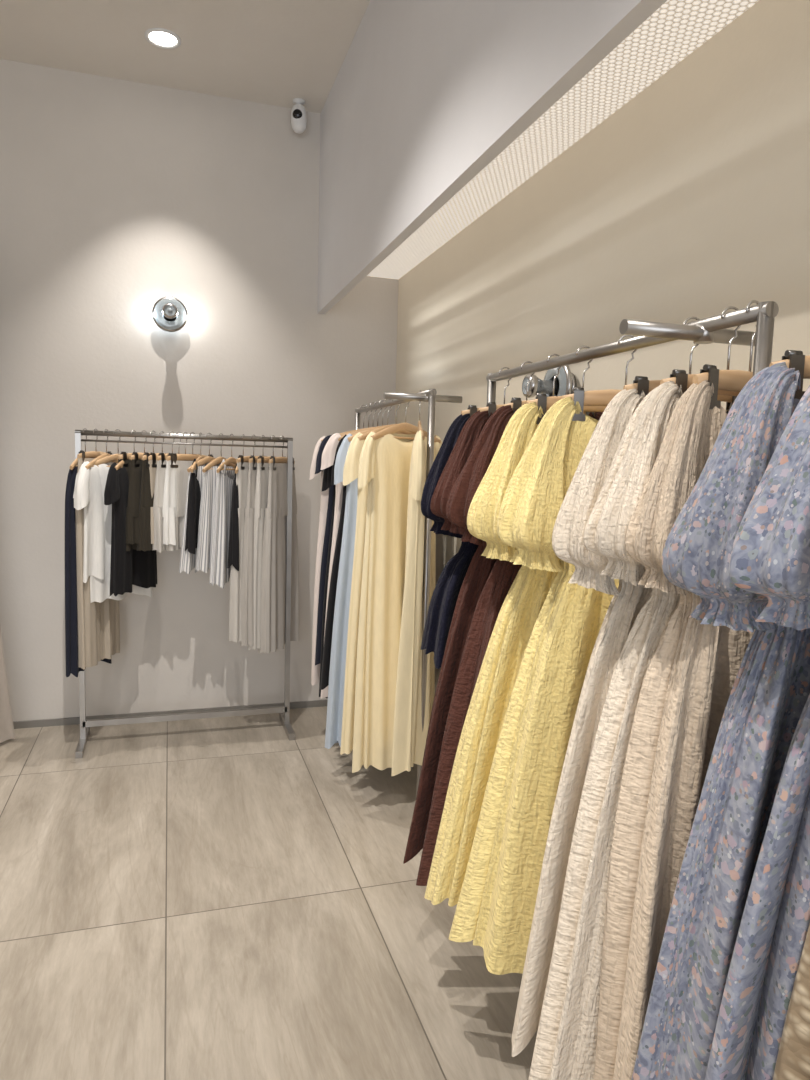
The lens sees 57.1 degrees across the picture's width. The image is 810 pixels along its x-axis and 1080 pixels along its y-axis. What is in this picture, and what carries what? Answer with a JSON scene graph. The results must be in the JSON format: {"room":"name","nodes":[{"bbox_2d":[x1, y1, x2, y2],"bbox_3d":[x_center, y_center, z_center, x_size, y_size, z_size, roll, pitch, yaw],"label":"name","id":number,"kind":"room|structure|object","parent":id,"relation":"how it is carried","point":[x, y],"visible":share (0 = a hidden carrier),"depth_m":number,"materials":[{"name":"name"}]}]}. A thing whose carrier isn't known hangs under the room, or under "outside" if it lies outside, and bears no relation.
{"room":"clothing store","nodes":[
{"label":"clothing store","id":0,"kind":"room"},
{"bbox_2d":[0,0,369,112],"bbox_3d":[-0.925,-1.901,0.244,4.200,0.100,6.820,0,6,-18],"label":"ceiling","id":1,"kind":"structure","parent":0,"point":[270,52],"depth_m":3.23,"materials":[{"name":"paint"}]},
{"bbox_2d":[145,28,180,48],"bbox_3d":[-1.040,-2.153,3.202,0.150,0.008,0.150,0,6,-18],"label":"recessed light","id":2,"kind":"object","parent":1,"relation":"in","point":[158,37],"depth_m":3.20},
{"bbox_2d":[291,98,306,133],"bbox_3d":[-0.531,-2.119,3.728,0.080,0.154,0.090,0,6,-18],"label":"security camera","id":3,"kind":"object","parent":1,"relation":"attached to","point":[298,112],"visible":1,"depth_m":3.70,"materials":[{"name":"white plastic"}]},
{"bbox_2d":[0,59,398,720],"bbox_3d":[-1.979,-0.635,3.596,4.200,3.160,0.100,0,6,-18],"label":"wall","id":4,"kind":"structure","parent":0,"point":[118,197],"depth_m":3.73,"materials":[{"name":"paint"}]},
{"bbox_2d":[0,627,14,742],"bbox_3d":[-2.363,-0.217,3.322,1.100,2.322,0.276,0,6,-18],"label":"curtain","id":5,"kind":"object","parent":4,"relation":"attached to","point":[7,732],"visible":1,"depth_m":3.50,"materials":[{"name":"fabric"}]},
{"bbox_2d":[152,297,187,331],"bbox_3d":[-1.157,-1.117,3.669,0.172,0.172,0.152,0,6,-18],"label":"wall lamp","id":6,"kind":"object","parent":4,"relation":"attached to","point":[170,307],"visible":1,"depth_m":3.68,"materials":[{"name":"silver metal"}]},
{"bbox_2d":[13,699,327,728],"bbox_3d":[-2.006,0.924,3.702,4.000,0.035,0.012,0,6,-18],"label":"baseboard","id":7,"kind":"structure","parent":4,"relation":"attached to","point":[315,703],"depth_m":3.90,"materials":[{"name":"grey"}]},
{"bbox_2d":[0,706,537,1079],"bbox_3d":[-1.016,1.340,0.577,4.200,0.100,6.820,0,6,-18],"label":"floor","id":8,"kind":"structure","parent":0,"point":[218,898],"depth_m":2.21,"materials":[{"name":"tile"}]},
{"bbox_2d":[75,430,294,758],"bbox_3d":[-1.048,0.236,3.608,0.997,1.488,0.340,0,6,-18],"label":"clothes rack","id":9,"kind":"object","parent":8,"relation":"on","point":[283,711],"visible":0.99,"depth_m":3.65,"materials":[{"name":"metal"}]},
{"bbox_2d":[65,428,111,676],"bbox_3d":[-1.482,0.050,3.460,0.100,1.129,0.364,3,6,9],"label":"dress","id":10,"kind":"object","parent":9,"relation":"hanging from","point":[71,615],"visible":0.38,"depth_m":3.31,"materials":[{"name":"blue fabric"}]},
{"bbox_2d":[74,429,117,582],"bbox_3d":[-1.381,-0.169,3.465,0.087,0.689,0.448,3,6,10],"label":"t-shirt","id":11,"kind":"object","parent":9,"relation":"hanging from","point":[88,495],"visible":0.56,"depth_m":3.33,"materials":[{"name":"white fabric"}]},
{"bbox_2d":[75,428,119,669],"bbox_3d":[-1.431,0.029,3.475,0.088,1.087,0.344,2,6,6],"label":"trousers","id":12,"kind":"object","parent":9,"relation":"hanging from","point":[98,623],"visible":0.43,"depth_m":3.38,"materials":[{"name":"beige fabric"}]},
{"bbox_2d":[73,429,151,602],"bbox_3d":[-1.343,-0.113,3.489,0.092,0.804,0.466,5,7,30],"label":"t-shirt","id":13,"kind":"object","parent":9,"relation":"hanging from","point":[99,588],"visible":0.24,"depth_m":3.41,"materials":[{"name":"white fabric"}]},
{"bbox_2d":[104,430,156,595],"bbox_3d":[-1.276,-0.134,3.507,0.091,0.760,0.460,3,6,10],"label":"t-shirt","id":14,"kind":"object","parent":9,"relation":"hanging from","point":[132,567],"visible":0.56,"depth_m":3.37,"materials":[{"name":"black fabric"}]},
{"bbox_2d":[117,430,146,550],"bbox_3d":[-1.223,-0.235,3.509,0.087,0.558,0.345,5,7,28],"label":"shorts","id":15,"kind":"object","parent":9,"relation":"hanging from","point":[124,456],"visible":0.13,"depth_m":3.40,"materials":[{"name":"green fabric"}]},
{"bbox_2d":[126,431,155,543],"bbox_3d":[-1.188,-0.251,3.521,0.086,0.528,0.341,4,6,22],"label":"shorts","id":16,"kind":"object","parent":9,"relation":"hanging from","point":[132,509],"visible":0.3,"depth_m":3.39,"materials":[{"name":"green fabric"}]},
{"bbox_2d":[137,431,177,550],"bbox_3d":[-1.142,-0.235,3.531,0.097,0.558,0.337,3,6,16],"label":"shorts","id":17,"kind":"object","parent":9,"relation":"hanging from","point":[146,500],"visible":0.34,"depth_m":3.40,"materials":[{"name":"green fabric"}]},
{"bbox_2d":[148,431,174,543],"bbox_3d":[-1.106,-0.251,3.544,0.098,0.526,0.341,5,7,28],"label":"shorts","id":18,"kind":"object","parent":9,"relation":"hanging from","point":[152,461],"visible":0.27,"depth_m":3.42,"materials":[{"name":"beige fabric"}]},
{"bbox_2d":[153,432,180,552],"bbox_3d":[-1.073,-0.235,3.556,0.091,0.558,0.344,4,6,22],"label":"shorts","id":19,"kind":"object","parent":9,"relation":"hanging from","point":[158,545],"visible":0.34,"depth_m":3.42,"materials":[{"name":"fabric"}]},
{"bbox_2d":[162,432,199,544],"bbox_3d":[-1.051,-0.251,3.569,0.095,0.527,0.349,3,6,16],"label":"shorts","id":20,"kind":"object","parent":9,"relation":"hanging from","point":[169,511],"visible":0.41,"depth_m":3.43,"materials":[{"name":"white fabric"}]},
{"bbox_2d":[166,432,212,550],"bbox_3d":[-1.026,-0.236,3.578,0.097,0.558,0.343,5,7,28],"label":"shorts","id":21,"kind":"object","parent":9,"relation":"hanging from","point":[182,462],"visible":0.24,"depth_m":3.49,"materials":[{"name":"fabric"}]},
{"bbox_2d":[185,432,202,553],"bbox_3d":[-0.991,-0.230,3.586,0.091,0.570,0.344,2,6,4],"label":"camisole","id":22,"kind":"object","parent":9,"relation":"hanging from","point":[194,493],"visible":0.44,"depth_m":3.46,"materials":[{"name":"black fabric"}]},
{"bbox_2d":[179,433,215,573],"bbox_3d":[-0.948,-0.185,3.604,0.088,0.661,0.390,5,7,28],"label":"blouse","id":23,"kind":"object","parent":9,"relation":"hanging from","point":[187,560],"visible":0.3,"depth_m":3.47,"materials":[{"name":"white fabric"}]},
{"bbox_2d":[195,433,235,572],"bbox_3d":[-0.895,-0.183,3.623,0.096,0.665,0.383,4,6,22],"label":"blouse","id":24,"kind":"object","parent":9,"relation":"hanging from","point":[206,517],"visible":0.49,"depth_m":3.49,"materials":[{"name":"white fabric"}]},
{"bbox_2d":[209,434,236,587],"bbox_3d":[-0.849,-0.151,3.644,0.096,0.730,0.387,3,6,16],"label":"blouse","id":25,"kind":"object","parent":9,"relation":"hanging from","point":[219,573],"visible":0.49,"depth_m":3.51,"materials":[{"name":"white fabric"}]},
{"bbox_2d":[227,434,244,570],"bbox_3d":[-0.795,-0.193,3.655,0.083,0.649,0.344,2,6,4],"label":"camisole","id":26,"kind":"object","parent":9,"relation":"hanging from","point":[233,551],"visible":0.44,"depth_m":3.52,"materials":[{"name":"black fabric"}]},
{"bbox_2d":[229,435,256,642],"bbox_3d":[-0.749,-0.019,3.686,0.082,0.998,0.375,4,6,18],"label":"trousers","id":27,"kind":"object","parent":9,"relation":"hanging from","point":[242,462],"visible":0.29,"depth_m":3.54,"materials":[{"name":"fabric"}]},
{"bbox_2d":[241,435,266,645],"bbox_3d":[-0.713,-0.009,3.703,0.098,1.018,0.379,3,6,13],"label":"trousers","id":28,"kind":"object","parent":9,"relation":"hanging from","point":[247,580],"visible":0.38,"depth_m":3.54,"materials":[{"name":"grey fabric"}]},
{"bbox_2d":[248,435,274,649],"bbox_3d":[-0.661,0.001,3.714,0.096,1.037,0.375,4,6,18],"label":"trousers","id":29,"kind":"object","parent":9,"relation":"hanging from","point":[262,479],"visible":0.34,"depth_m":3.57,"materials":[{"name":"fabric"}]},
{"bbox_2d":[259,436,298,652],"bbox_3d":[-0.612,0.011,3.729,0.095,1.058,0.372,3,6,13],"label":"trousers","id":30,"kind":"object","parent":9,"relation":"hanging from","point":[273,588],"visible":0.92,"depth_m":3.63,"materials":[{"name":"grey fabric"}]},
{"bbox_2d":[355,389,462,796],"bbox_3d":[-0.032,0.226,3.222,0.440,1.632,1.110,0,6,-18],"label":"clothes rack","id":31,"kind":"object","parent":8,"relation":"on","point":[429,396],"visible":0.47,"depth_m":2.66,"materials":[{"name":"metal"}]},
{"bbox_2d":[309,405,367,684],"bbox_3d":[-0.210,0.031,3.586,0.505,1.346,0.140,0,6,-15],"label":"dress","id":32,"kind":"object","parent":31,"relation":"hanging from","point":[315,671],"visible":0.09,"depth_m":3.52,"materials":[{"name":"beige fabric"}]},
{"bbox_2d":[315,404,372,664],"bbox_3d":[-0.181,-0.010,3.482,0.490,1.243,0.145,0,6,-12],"label":"dress","id":33,"kind":"object","parent":31,"relation":"hanging from","point":[325,440],"visible":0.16,"depth_m":3.46,"materials":[{"name":"black fabric"}]},
{"bbox_2d":[319,402,376,698],"bbox_3d":[-0.165,0.055,3.434,0.464,1.361,0.133,-1,6,-24],"label":"dress","id":34,"kind":"object","parent":31,"relation":"hanging from","point":[326,483],"visible":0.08,"depth_m":3.37,"materials":[{"name":"black fabric"}]},
{"bbox_2d":[321,401,381,698],"bbox_3d":[-0.135,0.057,3.341,0.490,1.344,0.142,0,6,-16],"label":"dress","id":35,"kind":"object","parent":31,"relation":"hanging from","point":[328,455],"visible":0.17,"depth_m":3.28,"materials":[{"name":"beige fabric"}]},
{"bbox_2d":[320,400,386,689],"bbox_3d":[-0.127,0.028,3.267,0.467,1.270,0.129,0,6,-15],"label":"dress","id":36,"kind":"object","parent":31,"relation":"hanging from","point":[335,567],"visible":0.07,"depth_m":3.23,"materials":[{"name":"black fabric"}]},
{"bbox_2d":[325,399,402,748],"bbox_3d":[-0.086,0.155,3.189,0.475,1.505,0.140,-1,6,-26],"label":"dress","id":37,"kind":"object","parent":31,"relation":"hanging from","point":[342,601],"visible":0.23,"depth_m":3.14,"materials":[{"name":"blue fabric"}]},
{"bbox_2d":[340,399,434,754],"bbox_3d":[-0.054,0.150,3.094,0.464,1.473,0.152,-2,7,-31],"label":"dress","id":38,"kind":"object","parent":31,"relation":"hanging from","point":[350,471],"visible":0.24,"depth_m":2.99,"materials":[{"name":"fabric"}]},
{"bbox_2d":[352,402,441,772],"bbox_3d":[-0.009,0.172,2.964,0.461,1.488,0.136,-4,8,-41],"label":"dress","id":39,"kind":"object","parent":31,"relation":"hanging from","point":[385,456],"visible":0.56,"depth_m":2.88,"materials":[{"name":"fabric"}]},
{"bbox_2d":[391,390,429,775],"bbox_3d":[0.039,0.140,2.800,0.133,1.388,0.467,2,6,0],"label":"dress","id":40,"kind":"object","parent":31,"relation":"hanging from","point":[409,740],"visible":0.96,"depth_m":2.65,"materials":[{"name":"fabric"}]},
{"bbox_2d":[486,301,778,633],"bbox_3d":[0.438,0.391,1.738,0.440,1.632,1.060,0,6,-18],"label":"clothes rack","id":41,"kind":"object","parent":8,"relation":"on","point":[712,329],"visible":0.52,"depth_m":1.26,"materials":[{"name":"metal"}]},
{"bbox_2d":[420,367,511,668],"bbox_3d":[0.276,-0.072,2.083,0.498,0.807,0.196,0,6,-19],"label":"dress","id":42,"kind":"object","parent":41,"relation":"hanging from","point":[444,597],"visible":0.2,"depth_m":2.00,"materials":[{"name":"blue fabric"}]},
{"bbox_2d":[403,361,534,863],"bbox_3d":[0.296,0.191,1.977,0.591,1.307,0.186,0,6,-13],"label":"dress","id":43,"kind":"object","parent":41,"relation":"hanging from","point":[479,570],"visible":0.2,"depth_m":1.93,"materials":[{"name":"brown fabric"}]},
{"bbox_2d":[416,354,602,885],"bbox_3d":[0.335,0.221,1.841,0.554,1.336,0.184,-1,6,-22],"label":"dress","id":44,"kind":"object","parent":41,"relation":"hanging from","point":[503,574],"visible":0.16,"depth_m":1.80,"materials":[{"name":"brown fabric"}]},
{"bbox_2d":[424,346,606,906],"bbox_3d":[0.391,0.224,1.708,0.636,1.314,0.177,1,6,-10],"label":"dress","id":45,"kind":"object","parent":41,"relation":"hanging from","point":[519,612],"visible":0.25,"depth_m":1.69,"materials":[{"name":"yellow fabric"}]},
{"bbox_2d":[448,335,636,974],"bbox_3d":[0.432,0.250,1.556,0.622,1.332,0.167,1,6,-5],"label":"dress","id":46,"kind":"object","parent":41,"relation":"hanging from","point":[495,908],"visible":0.38,"depth_m":1.53,"materials":[{"name":"yellow fabric"}]},
{"bbox_2d":[512,317,736,1056],"bbox_3d":[0.493,0.270,1.376,0.595,1.332,0.173,0,6,-14],"label":"dress","id":47,"kind":"object","parent":41,"relation":"hanging from","point":[588,480],"visible":0.23,"depth_m":1.32,"materials":[{"name":"beige fabric"}]},
{"bbox_2d":[529,306,740,1079],"bbox_3d":[0.507,0.289,1.294,0.544,1.352,0.204,0,6,-18],"label":"dress","id":48,"kind":"object","parent":41,"relation":"hanging from","point":[566,1039],"visible":0.23,"depth_m":1.24,"materials":[{"name":"beige fabric"}]},
{"bbox_2d":[594,300,758,1079],"bbox_3d":[0.533,0.290,1.241,0.484,1.342,0.158,-2,7,-29],"label":"dress","id":49,"kind":"object","parent":41,"relation":"hanging from","point":[692,671],"visible":0.37,"depth_m":1.15,"materials":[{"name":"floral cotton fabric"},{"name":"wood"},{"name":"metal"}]},
{"bbox_3d":[0.841,0.511,0.679,0.310,1.632,1.005,0,6,-18],"label":"clothes rack","id":50,"kind":"object","parent":8,"relation":"on","visible":0},
{"bbox_2d":[631,350,809,1079],"bbox_3d":[0.581,0.330,1.052,0.549,1.380,0.179,1,6,-10],"label":"dress","id":51,"kind":"object","parent":50,"relation":"hanging from","point":[769,694],"visible":0.63,"depth_m":0.99,"materials":[{"name":"blue fabric"}]},
{"bbox_2d":[705,386,809,1079],"bbox_3d":[0.620,0.342,0.937,0.580,1.378,0.177,1,6,-10],"label":"dress","id":52,"kind":"object","parent":50,"relation":"hanging from","point":[770,556],"visible":0.98,"depth_m":0.90,"materials":[{"name":"blue fabric"}]},
{"bbox_2d":[773,924,809,1079],"bbox_3d":[0.645,0.360,0.817,0.559,1.389,0.192,1,6,-7],"label":"dress","id":53,"kind":"object","parent":50,"relation":"hanging from","point":[793,1058],"visible":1,"depth_m":0.87,"materials":[{"name":"beige fabric"}]},
{"bbox_2d":[317,0,666,313],"bbox_3d":[0.561,-1.356,0.776,0.040,1.010,6.620,0,6,-18],"label":"bulkhead","id":54,"kind":"object","parent":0,"point":[424,95],"visible":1,"depth_m":2.25,"materials":[{"name":"paint"}]},
{"bbox_2d":[367,0,758,278],"bbox_3d":[0.766,-1.088,0.871,0.405,0.030,6.620,0,6,-18],"label":"air vent grille","id":55,"kind":"object","parent":54,"relation":"attached to","point":[677,28],"visible":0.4,"depth_m":2.08,"materials":[{"name":"white metal"}]},
{"bbox_2d":[395,0,809,691],"bbox_3d":[0.984,-0.289,1.029,0.100,3.160,6.620,0,6,-18],"label":"wall","id":56,"kind":"structure","parent":0,"point":[691,198],"depth_m":1.95,"materials":[{"name":"paint"}]},
{"bbox_2d":[522,365,576,397],"bbox_3d":[0.442,-0.477,2.323,0.152,0.172,0.172,0,6,-18],"label":"wall lamp","id":57,"kind":"object","parent":56,"relation":"attached to","point":[565,381],"visible":0.69,"depth_m":2.29,"materials":[{"name":"silver metal"}]}
]}

